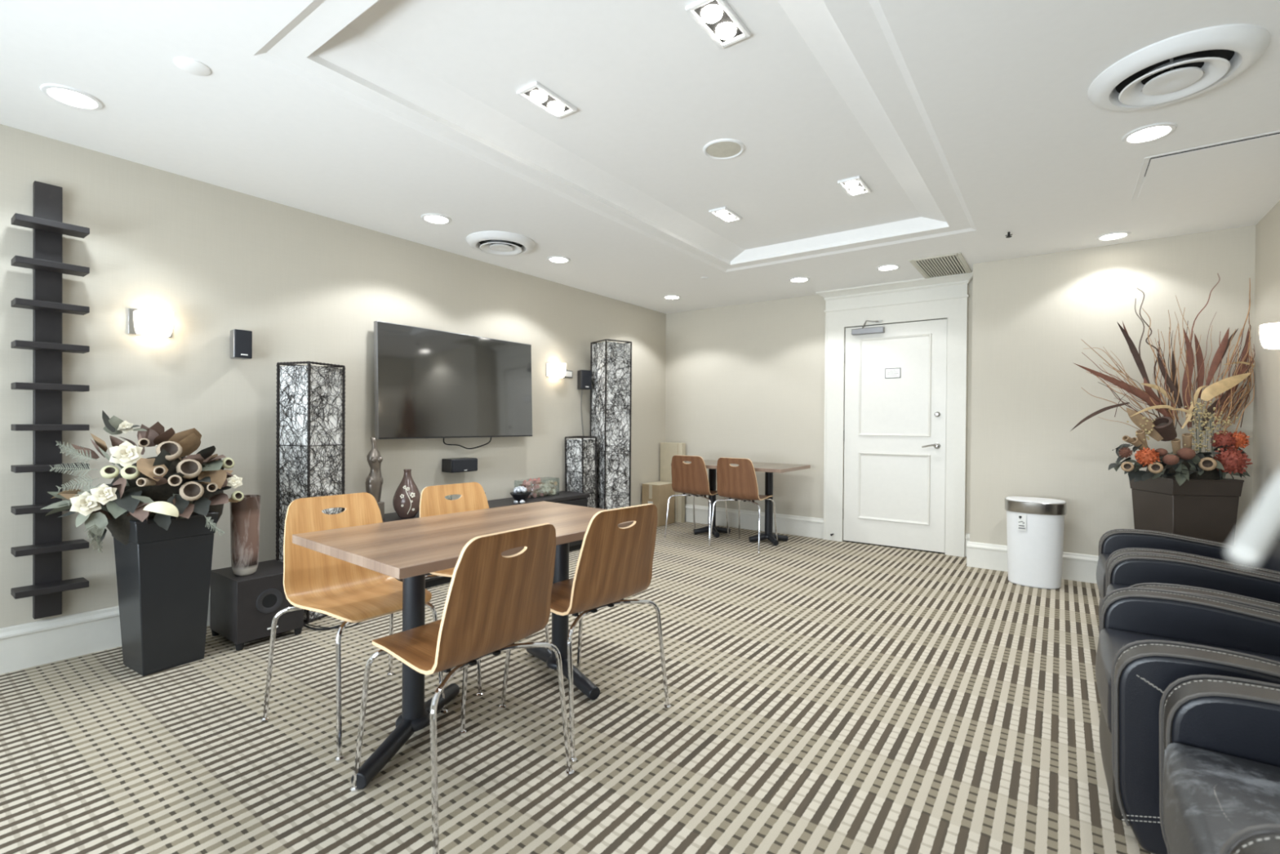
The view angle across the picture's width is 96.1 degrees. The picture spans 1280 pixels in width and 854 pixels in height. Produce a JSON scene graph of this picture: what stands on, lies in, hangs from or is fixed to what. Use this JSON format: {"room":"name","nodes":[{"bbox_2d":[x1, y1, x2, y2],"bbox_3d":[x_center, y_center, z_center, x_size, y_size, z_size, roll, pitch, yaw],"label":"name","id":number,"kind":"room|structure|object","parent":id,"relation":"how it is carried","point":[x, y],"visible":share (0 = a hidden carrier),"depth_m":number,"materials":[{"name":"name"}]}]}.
{"room":"lounge","nodes":[
{"label":"lounge","id":0,"kind":"room"},
{"bbox_2d":[0,124,666,627],"bbox_3d":[-1.927,-0.124,3.895,0.100,2.440,7.612,1,0,36],"label":"wall","id":1,"kind":"structure","parent":0,"point":[307,286],"depth_m":3.30,"materials":[{"name":"beige paint"}]},
{"bbox_2d":[10,181,89,618],"bbox_3d":[-2.696,-0.120,2.629,0.155,1.995,0.236,1,0,36],"label":"ladder shelf","id":2,"kind":"object","parent":1,"relation":"attached to","point":[47,225],"visible":0.91,"depth_m":2.63,"materials":[{"name":"black wood"}]},
{"bbox_2d":[0,592,209,674],"bbox_3d":[-1.885,0.996,3.865,0.026,0.200,7.412,1,0,36],"label":"baseboard","id":3,"kind":"structure","parent":1,"relation":"attached to","point":[31,644],"depth_m":2.70,"materials":[{"name":"white paint"}]},
{"bbox_2d":[128,307,173,338],"bbox_3d":[-2.487,-0.529,2.941,0.115,0.139,0.176,1,0,36],"label":"wall sconce","id":4,"kind":"object","parent":1,"relation":"attached to","point":[148,322],"visible":1,"depth_m":2.91,"materials":[{"name":"white glass"}]},
{"bbox_2d":[230,328,252,359],"bbox_3d":[-2.266,-0.465,3.253,0.146,0.160,0.089,1,0,36],"label":"wall speaker","id":5,"kind":"object","parent":1,"relation":"attached to","point":[241,340],"visible":1,"depth_m":3.21,"materials":[{"name":"black plastic"}]},
{"bbox_2d":[373,320,532,439],"bbox_3d":[-1.390,-0.316,4.455,0.102,0.798,1.400,-1,-1,36],"label":"television","id":6,"kind":"object","parent":1,"relation":"attached to","point":[429,383],"visible":0.91,"depth_m":4.31,"materials":[{"name":"black plastic"}]},
{"bbox_2d":[443,437,491,448],"bbox_3d":[-1.349,0.120,4.512,0.021,0.111,0.459,1,0,36],"label":"cable","id":7,"kind":"object","parent":6,"relation":"attached to","point":[491,437],"visible":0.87,"depth_m":4.51,"materials":[{"name":"black plastic"}]},
{"bbox_2d":[441,457,477,472],"bbox_3d":[-1.387,0.292,4.431,0.146,0.102,0.236,1,0,36],"label":"speaker","id":8,"kind":"object","parent":1,"relation":"attached to","point":[464,464],"visible":1,"depth_m":4.36},
{"bbox_2d":[452,458,477,472],"bbox_3d":[-1.336,0.293,4.394,0.015,0.094,0.228,1,0,36],"label":"grille","id":9,"kind":"object","parent":8,"relation":"attached to","point":[458,464],"depth_m":4.38,"materials":[{"name":"fabric"}]},
{"bbox_2d":[546,362,565,377],"bbox_3d":[-0.760,-0.521,5.302,0.115,0.139,0.180,1,0,36],"label":"wall sconce","id":10,"kind":"object","parent":1,"relation":"attached to","point":[555,370],"visible":1,"depth_m":5.26,"materials":[{"name":"white glass"}]},
{"bbox_2d":[564,369,572,377],"bbox_3d":[-0.688,-0.505,5.484,0.016,0.072,0.124,1,0,36],"label":"bracket","id":11,"kind":"object","parent":1,"relation":"attached to","point":[568,374],"visible":0.6,"depth_m":5.48,"materials":[{"name":"silver metal"}]},
{"bbox_2d":[581,390,583,435],"bbox_3d":[-0.562,-0.090,5.656,0.022,0.571,0.081,1,0,19],"label":"wire","id":12,"kind":"object","parent":1,"relation":"attached to","point":[581,390],"visible":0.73,"depth_m":5.64,"materials":[{"name":"black plastic"}]},
{"bbox_2d":[577,369,591,389],"bbox_3d":[-0.549,-0.457,5.593,0.119,0.184,0.160,0,0,-34],"label":"wall speaker","id":13,"kind":"object","parent":1,"relation":"attached to","point":[584,376],"visible":1,"depth_m":5.53,"materials":[{"name":"black plastic"}]},
{"bbox_2d":[581,369,591,388],"bbox_3d":[-0.511,-0.456,5.535,0.114,0.177,0.018,0,0,-34],"label":"grille","id":14,"kind":"object","parent":13,"relation":"attached to","point":[586,375],"depth_m":5.52,"materials":[{"name":"fabric"}]},
{"bbox_2d":[0,521,1153,853],"bbox_3d":[0.043,1.149,2.455,5.007,0.060,7.612,1,0,36],"label":"floor","id":15,"kind":"structure","parent":0,"point":[826,696],"depth_m":2.11,"materials":[{"name":"carpet"}]},
{"bbox_2d":[40,410,244,675],"bbox_3d":[-2.229,0.511,2.639,0.591,1.172,0.678,1,0,32],"label":"arrangement","id":16,"kind":"object","parent":15,"relation":"on","point":[162,513],"visible":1,"depth_m":2.58,"materials":[{"name":"beige plant"}]},
{"bbox_2d":[209,559,303,650],"bbox_3d":[-2.027,0.928,3.048,0.367,0.344,0.310,1,0,36],"label":"subwoofer","id":17,"kind":"object","parent":15,"relation":"on","point":[243,609],"visible":0.91,"depth_m":2.92,"materials":[{"name":"black wood"}]},
{"bbox_2d":[229,494,260,575],"bbox_3d":[-2.034,0.557,2.963,0.131,0.400,0.131,1,0,36],"label":"glass vase","id":18,"kind":"object","parent":17,"relation":"on","point":[245,514],"visible":0.93,"depth_m":2.92,"materials":[{"name":"glass"}]},
{"bbox_2d":[275,360,345,623],"bbox_3d":[-1.930,0.365,3.376,0.255,1.472,0.255,1,0,20],"label":"lamp","id":19,"kind":"object","parent":15,"relation":"on","point":[312,406],"visible":0.64,"depth_m":3.29,"materials":[{"name":"white paper"}]},
{"bbox_2d":[303,623,340,630],"bbox_3d":[-1.731,1.072,3.318,0.315,0.054,0.420,1,0,36],"label":"power cable","id":20,"kind":"object","parent":15,"relation":"on","point":[304,624],"visible":0.39,"depth_m":3.12,"materials":[{"name":"black plastic"}]},
{"bbox_2d":[303,622,359,628],"bbox_3d":[-1.710,1.072,3.302,0.364,0.049,0.416,1,0,36],"label":"power cable","id":21,"kind":"object","parent":15,"relation":"on","point":[304,622],"visible":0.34,"depth_m":3.15,"materials":[{"name":"black plastic"}]},
{"bbox_2d":[260,492,447,761],"bbox_3d":[-1.076,0.698,2.231,0.510,0.828,0.527,1,0,37],"label":"shell chair","id":22,"kind":"object","parent":15,"relation":"on","point":[313,580],"visible":0.8,"depth_m":2.25,"materials":[{"name":"brown wood"}]},
{"bbox_2d":[350,523,573,853],"bbox_3d":[-0.563,0.705,1.794,0.510,0.828,0.527,1,0,35],"label":"shell chair","id":23,"kind":"object","parent":15,"relation":"on","point":[494,601],"visible":1,"depth_m":1.66,"materials":[{"name":"orange wood"}]},
{"bbox_2d":[292,501,657,789],"bbox_3d":[-0.604,0.754,2.330,0.756,0.718,1.233,1,0,39],"label":"pedestal table","id":24,"kind":"object","parent":15,"relation":"on","point":[406,549],"visible":0.85,"depth_m":2.07,"materials":[{"name":"brown wood"}]},
{"bbox_2d":[401,481,550,696],"bbox_3d":[-0.734,0.698,2.694,0.510,0.828,0.527,1,0,37],"label":"shell chair","id":25,"kind":"object","parent":15,"relation":"on","point":[433,501],"visible":0.22,"depth_m":2.79,"materials":[{"name":"brown wood"}]},
{"bbox_2d":[382,490,589,588],"bbox_3d":[-1.194,0.850,4.480,0.356,0.495,2.060,1,0,36],"label":"media console","id":26,"kind":"object","parent":15,"relation":"on","point":[573,498],"visible":0.16,"depth_m":4.80,"materials":[{"name":"black wood"}]},
{"bbox_2d":[365,437,384,519],"bbox_3d":[-1.728,0.336,3.739,0.092,0.535,0.109,1,0,36],"label":"figurine","id":27,"kind":"object","parent":26,"relation":"on","point":[374,482],"visible":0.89,"depth_m":3.72,"materials":[{"name":"ceramic"}]},
{"bbox_2d":[392,469,420,517],"bbox_3d":[-1.559,0.444,3.854,0.181,0.321,0.180,1,0,36],"label":"bottle vase","id":28,"kind":"object","parent":26,"relation":"on","point":[406,497],"visible":0.98,"depth_m":3.80,"materials":[{"name":"brown ceramic"}]},
{"bbox_2d":[400,484,415,513],"bbox_3d":[-1.532,0.480,3.791,0.093,0.191,0.041,0,0,-21],"label":"floral decoration","id":29,"kind":"object","parent":28,"relation":"attached to","point":[407,492],"depth_m":3.79,"materials":[{"name":"white paint"}]},
{"bbox_2d":[510,485,530,502],"bbox_3d":[-0.972,0.540,4.676,0.153,0.125,0.153,0,0,-31],"label":"bowl","id":30,"kind":"object","parent":26,"relation":"on","point":[519,492],"visible":0.97,"depth_m":4.63,"materials":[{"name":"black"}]},
{"bbox_2d":[519,477,557,497],"bbox_3d":[-0.891,0.521,4.989,0.140,0.175,0.400,1,0,36],"label":"box","id":31,"kind":"object","parent":26,"relation":"on","point":[536,488],"visible":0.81,"depth_m":4.98,"materials":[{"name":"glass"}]},
{"bbox_2d":[564,435,597,507],"bbox_3d":[-0.557,0.594,5.454,0.222,1.015,0.246,1,0,33],"label":"lamp","id":32,"kind":"object","parent":15,"relation":"on","point":[580,451],"visible":0.45,"depth_m":5.39,"materials":[{"name":"white paper"}]},
{"bbox_2d":[498,503,671,762],"bbox_3d":[-0.232,0.704,2.276,0.510,0.828,0.527,1,0,42],"label":"shell chair","id":33,"kind":"object","parent":15,"relation":"on","point":[614,565],"visible":0.89,"depth_m":2.12,"materials":[{"name":"orange wood"}]},
{"bbox_2d":[590,338,631,509],"bbox_3d":[-0.290,0.132,5.654,0.302,1.935,0.302,0,0,-34],"label":"lamp","id":34,"kind":"object","parent":15,"relation":"on","point":[611,362],"visible":0.75,"depth_m":5.55,"materials":[{"name":"black metal"}]},
{"bbox_2d":[641,481,674,526],"bbox_3d":[0.209,0.866,6.519,0.230,0.459,0.332,1,0,34],"label":"cardboard box","id":35,"kind":"object","parent":15,"relation":"on","point":[658,494],"visible":0.66,"depth_m":6.40,"materials":[{"name":"beige cardboard"}]},
{"bbox_2d":[659,442,685,522],"bbox_3d":[0.376,0.639,6.690,0.300,0.912,0.079,1,0,36],"label":"carton","id":36,"kind":"object","parent":15,"relation":"on","point":[668,450],"visible":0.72,"depth_m":6.65,"materials":[{"name":"cardboard"}]},
{"bbox_2d":[663,454,729,544],"bbox_3d":[0.594,0.689,5.735,0.527,0.828,0.510,1,0,36],"label":"shell chair","id":37,"kind":"object","parent":15,"relation":"on","point":[691,478],"visible":0.93,"depth_m":5.57,"materials":[{"name":"brown wood"}]},
{"bbox_2d":[671,459,810,545],"bbox_3d":[0.993,0.736,5.730,1.170,0.734,0.720,1,0,36],"label":"pedestal table","id":38,"kind":"object","parent":15,"relation":"on","point":[769,468],"visible":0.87,"depth_m":5.53,"materials":[{"name":"walnut wood"},{"name":"black metal"}]},
{"bbox_2d":[708,457,777,553],"bbox_3d":[1.000,0.694,5.401,0.527,0.828,0.510,1,0,38],"label":"shell chair","id":39,"kind":"object","parent":15,"relation":"on","point":[740,483],"visible":0.99,"depth_m":5.24,"materials":[{"name":"brown wood"}]},
{"bbox_2d":[1004,496,1066,589],"bbox_3d":[2.847,0.824,4.150,0.370,0.612,0.320,1,0,36],"label":"trash bin","id":40,"kind":"object","parent":15,"relation":"on","point":[1035,526],"visible":1,"depth_m":4.03,"materials":[{"name":"white plastic"}]},
{"bbox_2d":[1071,273,1254,543],"bbox_3d":[3.296,0.078,3.620,1.248,2.116,0.500,0,0,2],"label":"arrangement","id":41,"kind":"object","parent":15,"relation":"on","point":[1185,491],"visible":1,"depth_m":3.56,"materials":[{"name":"brown plant"}]},
{"bbox_2d":[1095,586,1279,853],"bbox_3d":[1.762,0.732,1.567,0.815,0.811,0.735,1,0,36],"label":"leather recliner","id":42,"kind":"object","parent":15,"relation":"on","point":[1149,639],"visible":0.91,"depth_m":1.52,"materials":[{"name":"black leather"}]},
{"bbox_2d":[1095,627,1279,733],"bbox_3d":[1.712,0.770,1.604,0.692,0.195,0.502,1,0,36],"label":"seat cushion","id":43,"kind":"object","parent":42,"relation":"on","point":[1111,640],"depth_m":1.80,"materials":[{"name":"black leather"}]},
{"bbox_2d":[1096,528,1279,613],"bbox_3d":[2.690,0.732,2.735,0.815,0.811,0.735,1,0,36],"label":"leather recliner","id":44,"kind":"object","parent":15,"relation":"on","point":[1113,543],"visible":0.24,"depth_m":2.94,"materials":[{"name":"black leather"}]},
{"bbox_2d":[1096,553,1110,599],"bbox_3d":[2.640,0.770,2.771,0.692,0.195,0.502,1,0,36],"label":"seat cushion","id":45,"kind":"object","parent":44,"relation":"on","point":[1101,569],"depth_m":2.86,"materials":[{"name":"black leather"}]},
{"bbox_2d":[1106,552,1279,613],"bbox_3d":[2.246,0.732,2.131,0.815,0.811,0.735,1,0,36],"label":"leather recliner","id":46,"kind":"object","parent":15,"relation":"on","point":[1254,588],"visible":0.24,"depth_m":2.38,"materials":[{"name":"black leather"}]},
{"bbox_2d":[1106,583,1137,594],"bbox_3d":[2.196,0.770,2.167,0.692,0.195,0.502,1,0,36],"label":"seat cushion","id":47,"kind":"object","parent":46,"relation":"on","point":[1111,587],"depth_m":2.49,"materials":[{"name":"black leather"}]},
{"bbox_2d":[1159,674,1279,853],"bbox_3d":[1.334,0.734,0.852,0.815,0.811,0.735,1,0,36],"label":"leather recliner","id":48,"kind":"object","parent":15,"relation":"on","point":[1220,740],"visible":1,"depth_m":1.18,"materials":[{"name":"black leather"}]},
{"bbox_2d":[1162,742,1279,853],"bbox_3d":[1.284,0.771,0.889,0.692,0.195,0.502,1,0,36],"label":"seat cushion","id":49,"kind":"object","parent":48,"relation":"on","point":[1212,792],"depth_m":1.09,"materials":[{"name":"leather"}]},
{"bbox_2d":[0,0,1279,313],"bbox_3d":[0.063,-1.445,2.438,5.007,0.250,7.612,1,0,36],"label":"ceiling","id":50,"kind":"structure","parent":0,"point":[1002,86],"depth_m":2.59,"materials":[{"name":"white paint"}]},
{"bbox_2d":[40,83,104,110],"bbox_3d":[-2.299,-1.333,2.331,0.186,0.008,0.186,1,0,36],"label":"recessed light","id":51,"kind":"object","parent":50,"relation":"in","point":[71,96],"visible":1,"depth_m":2.32,"materials":[{"name":"white plastic"}]},
{"bbox_2d":[173,57,211,75],"bbox_3d":[-1.651,-1.328,2.124,0.110,0.007,0.110,1,0,36],"label":"cover","id":52,"kind":"object","parent":50,"relation":"attached to","point":[189,65],"visible":1,"depth_m":2.11,"materials":[{"name":"white paint"}]},
{"bbox_2d":[421,213,451,224],"bbox_3d":[-1.308,-1.335,3.694,0.186,0.008,0.186,1,0,36],"label":"recessed light","id":53,"kind":"object","parent":50,"relation":"in","point":[433,218],"visible":1,"depth_m":3.68,"materials":[{"name":"white glass"}]},
{"bbox_2d":[466,231,535,255],"bbox_3d":[-1.006,-1.313,4.167,0.486,0.052,0.486,1,0,36],"label":"ceiling vent","id":54,"kind":"object","parent":50,"relation":"in","point":[492,242],"visible":1,"depth_m":4.09,"materials":[{"name":"white plastic"}]},
{"bbox_2d":[546,255,570,262],"bbox_3d":[-0.650,-1.335,4.594,0.186,0.008,0.186,1,0,36],"label":"recessed light","id":55,"kind":"object","parent":50,"relation":"in","point":[556,259],"visible":1,"depth_m":4.58,"materials":[{"name":"white plastic"}]},
{"bbox_2d":[253,0,976,272],"bbox_3d":[0.434,-1.373,2.950,1.880,0.105,3.585,1,0,36],"label":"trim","id":56,"kind":"structure","parent":50,"relation":"attached to","point":[820,94],"depth_m":2.50,"materials":[{"name":"white paint"}]},
{"bbox_2d":[516,81,577,119],"bbox_3d":[-0.404,-1.416,2.512,0.124,0.026,0.250,1,0,36],"label":"spotlight","id":57,"kind":"object","parent":56,"relation":"attached to","point":[535,93],"visible":1,"depth_m":2.49,"materials":[{"name":"white plastic"}]},
{"bbox_2d":[685,0,751,48],"bbox_3d":[0.276,-1.408,2.009,0.124,0.026,0.250,1,0,36],"label":"spotlight","id":58,"kind":"object","parent":56,"relation":"attached to","point":[716,18],"visible":1,"depth_m":2.00,"materials":[{"name":"white plastic"}]},
{"bbox_2d":[702,138,744,159],"bbox_3d":[0.430,-1.421,2.948,0.212,0.010,0.212,1,0,36],"label":"ceiling speaker","id":59,"kind":"object","parent":56,"relation":"attached to","point":[721,148],"visible":1,"depth_m":2.94,"materials":[{"name":"white plastic"}]},
{"bbox_2d":[706,141,741,157],"bbox_3d":[0.430,-1.420,2.948,0.176,0.002,0.176,1,0,36],"label":"grille","id":60,"kind":"object","parent":59,"relation":"attached to","point":[714,148],"depth_m":2.94,"materials":[{"name":"white metal"}]},
{"bbox_2d":[708,206,742,222],"bbox_3d":[0.577,-1.417,3.864,0.124,0.026,0.250,1,0,36],"label":"spotlight","id":61,"kind":"object","parent":56,"relation":"attached to","point":[726,215],"visible":1,"depth_m":3.84,"materials":[{"name":"white plastic"}]},
{"bbox_2d":[837,175,871,196],"bbox_3d":[1.265,-1.409,3.390,0.124,0.026,0.250,1,0,36],"label":"spotlight","id":62,"kind":"object","parent":56,"relation":"attached to","point":[854,186],"visible":1,"depth_m":3.37,"materials":[{"name":"white glass"}]},
{"bbox_2d":[662,294,680,299],"bbox_3d":[0.329,-1.336,5.931,0.186,0.008,0.186,1,0,36],"label":"recessed light","id":63,"kind":"object","parent":50,"relation":"in","point":[669,296],"visible":1,"depth_m":5.92,"materials":[{"name":"white glass"}]},
{"bbox_2d":[788,276,809,282],"bbox_3d":[1.432,-1.323,5.171,0.186,0.008,0.186,1,0,36],"label":"recessed light","id":64,"kind":"object","parent":50,"relation":"in","point":[797,279],"visible":1,"depth_m":5.16,"materials":[{"name":"white plastic"}]},
{"bbox_2d":[875,264,900,271],"bbox_3d":[2.051,-1.316,4.756,0.186,0.008,0.186,1,0,36],"label":"recessed light","id":65,"kind":"object","parent":50,"relation":"in","point":[886,267],"visible":1,"depth_m":4.74,"materials":[{"name":"white glass"}]},
{"bbox_2d":[909,252,972,279],"bbox_3d":[2.476,-1.312,4.717,0.360,0.010,0.700,1,0,36],"label":"ceiling vent","id":66,"kind":"object","parent":50,"relation":"in","point":[953,264],"visible":1,"depth_m":4.67,"materials":[{"name":"white metal"}]},
{"bbox_2d":[1004,231,1012,237],"bbox_3d":[2.482,-1.294,3.871,0.036,0.034,0.035,0,0,-15],"label":"sprinkler","id":67,"kind":"object","parent":50,"relation":"attached to","point":[1008,233],"visible":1,"depth_m":3.87,"materials":[{"name":"silver metal"}]},
{"bbox_2d":[1096,231,1131,240],"bbox_3d":[3.232,-1.302,3.929,0.186,0.008,0.186,1,0,36],"label":"recessed light","id":68,"kind":"object","parent":50,"relation":"in","point":[1114,235],"visible":1,"depth_m":3.92,"materials":[{"name":"white plastic"}]},
{"bbox_2d":[1121,121,1177,143],"bbox_3d":[2.258,-1.300,2.553,0.186,0.008,0.186,1,0,36],"label":"recessed light","id":69,"kind":"object","parent":50,"relation":"in","point":[1148,133],"visible":1,"depth_m":2.54,"materials":[{"name":"white plastic"}]},
{"bbox_2d":[1087,23,1270,111],"bbox_3d":[1.944,-1.278,2.102,0.486,0.052,0.486,1,0,36],"label":"ceiling vent","id":70,"kind":"object","parent":50,"relation":"in","point":[1184,66],"visible":1,"depth_m":2.04,"materials":[{"name":"white plastic"}]},
{"bbox_2d":[1131,130,1279,200],"bbox_3d":[2.908,-1.300,2.856,0.665,0.003,0.655,1,0,36],"label":"access hatch","id":71,"kind":"object","parent":50,"relation":"attached to","point":[1255,157],"visible":1,"depth_m":2.86,"materials":[{"name":"white paint"}]},
{"bbox_2d":[665,276,973,534],"bbox_3d":[1.631,-0.111,5.946,3.222,2.440,0.100,1,0,36],"label":"wall","id":72,"kind":"structure","parent":0,"point":[744,380],"depth_m":6.14,"materials":[{"name":"beige paint"}]},
{"bbox_2d":[684,503,823,538],"bbox_3d":[1.058,1.003,6.287,1.917,0.200,0.026,1,0,36],"label":"baseboard","id":73,"kind":"structure","parent":72,"relation":"attached to","point":[809,526],"depth_m":6.14,"materials":[{"name":"white paint"}]},
{"bbox_2d":[815,271,973,556],"bbox_3d":[2.309,-0.102,5.313,1.370,2.440,0.120,1,0,36],"label":"trim","id":74,"kind":"structure","parent":72,"relation":"attached to","point":[946,296],"depth_m":5.23,"materials":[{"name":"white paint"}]},
{"bbox_2d":[842,319,947,552],"bbox_3d":[2.324,0.074,5.321,0.899,2.064,0.089,1,0,36],"label":"door","id":75,"kind":"structure","parent":72,"relation":"in","point":[895,430],"depth_m":5.31,"materials":[{"name":"white paint"}]},
{"bbox_2d":[851,320,884,335],"bbox_3d":[2.153,-0.943,5.433,0.290,0.130,0.056,1,0,36],"label":"door closer","id":76,"kind":"object","parent":75,"relation":"attached to","point":[877,330],"depth_m":5.40,"materials":[{"name":"silver metal"}]},
{"bbox_2d":[884,368,900,378],"bbox_3d":[2.341,-0.498,5.326,0.136,0.092,0.006,1,0,36],"label":"door sign","id":77,"kind":"object","parent":75,"relation":"attached to","point":[889,372],"visible":1,"depth_m":5.33,"materials":[{"name":"white plastic"}]},
{"bbox_2d":[964,533,969,556],"bbox_3d":[2.855,1.025,4.973,0.075,0.200,0.026,1,0,36],"label":"baseboard","id":78,"kind":"structure","parent":72,"relation":"attached to","point":[966,535],"depth_m":4.99,"materials":[{"name":"white paint"}]},
{"bbox_2d":[969,225,1255,555],"bbox_3d":[3.457,-0.087,4.372,1.585,2.440,0.483,1,0,36],"label":"wall","id":79,"kind":"structure","parent":0,"point":[1032,315],"depth_m":4.22,"materials":[{"name":"beige paint"}]},
{"bbox_2d":[966,541,1098,583],"bbox_3d":[3.291,1.033,4.179,1.603,0.200,0.026,1,0,36],"label":"baseboard","id":80,"kind":"structure","parent":79,"relation":"attached to","point":[1075,566],"depth_m":4.49,"materials":[{"name":"white paint"}]},
{"bbox_2d":[1251,200,1279,509],"bbox_3d":[1.890,-0.076,0.803,0.100,2.440,7.129,1,0,36],"label":"wall","id":81,"kind":"structure","parent":0,"point":[1266,401],"depth_m":3.48,"materials":[{"name":"beige paint"}]},
{"bbox_2d":[1226,471,1279,565],"bbox_3d":[0.671,0.016,0.037,0.984,0.074,0.044,1,0,22],"label":"rail","id":82,"kind":"object","parent":81,"relation":"attached to","point":[1251,543],"visible":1,"depth_m":0.20,"materials":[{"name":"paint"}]},
{"bbox_2d":[1259,322,1279,349],"bbox_3d":[3.481,-0.495,3.153,0.115,0.139,0.180,1,0,36],"label":"wall sconce","id":83,"kind":"object","parent":81,"relation":"attached to","point":[1269,333],"visible":1,"depth_m":3.12,"materials":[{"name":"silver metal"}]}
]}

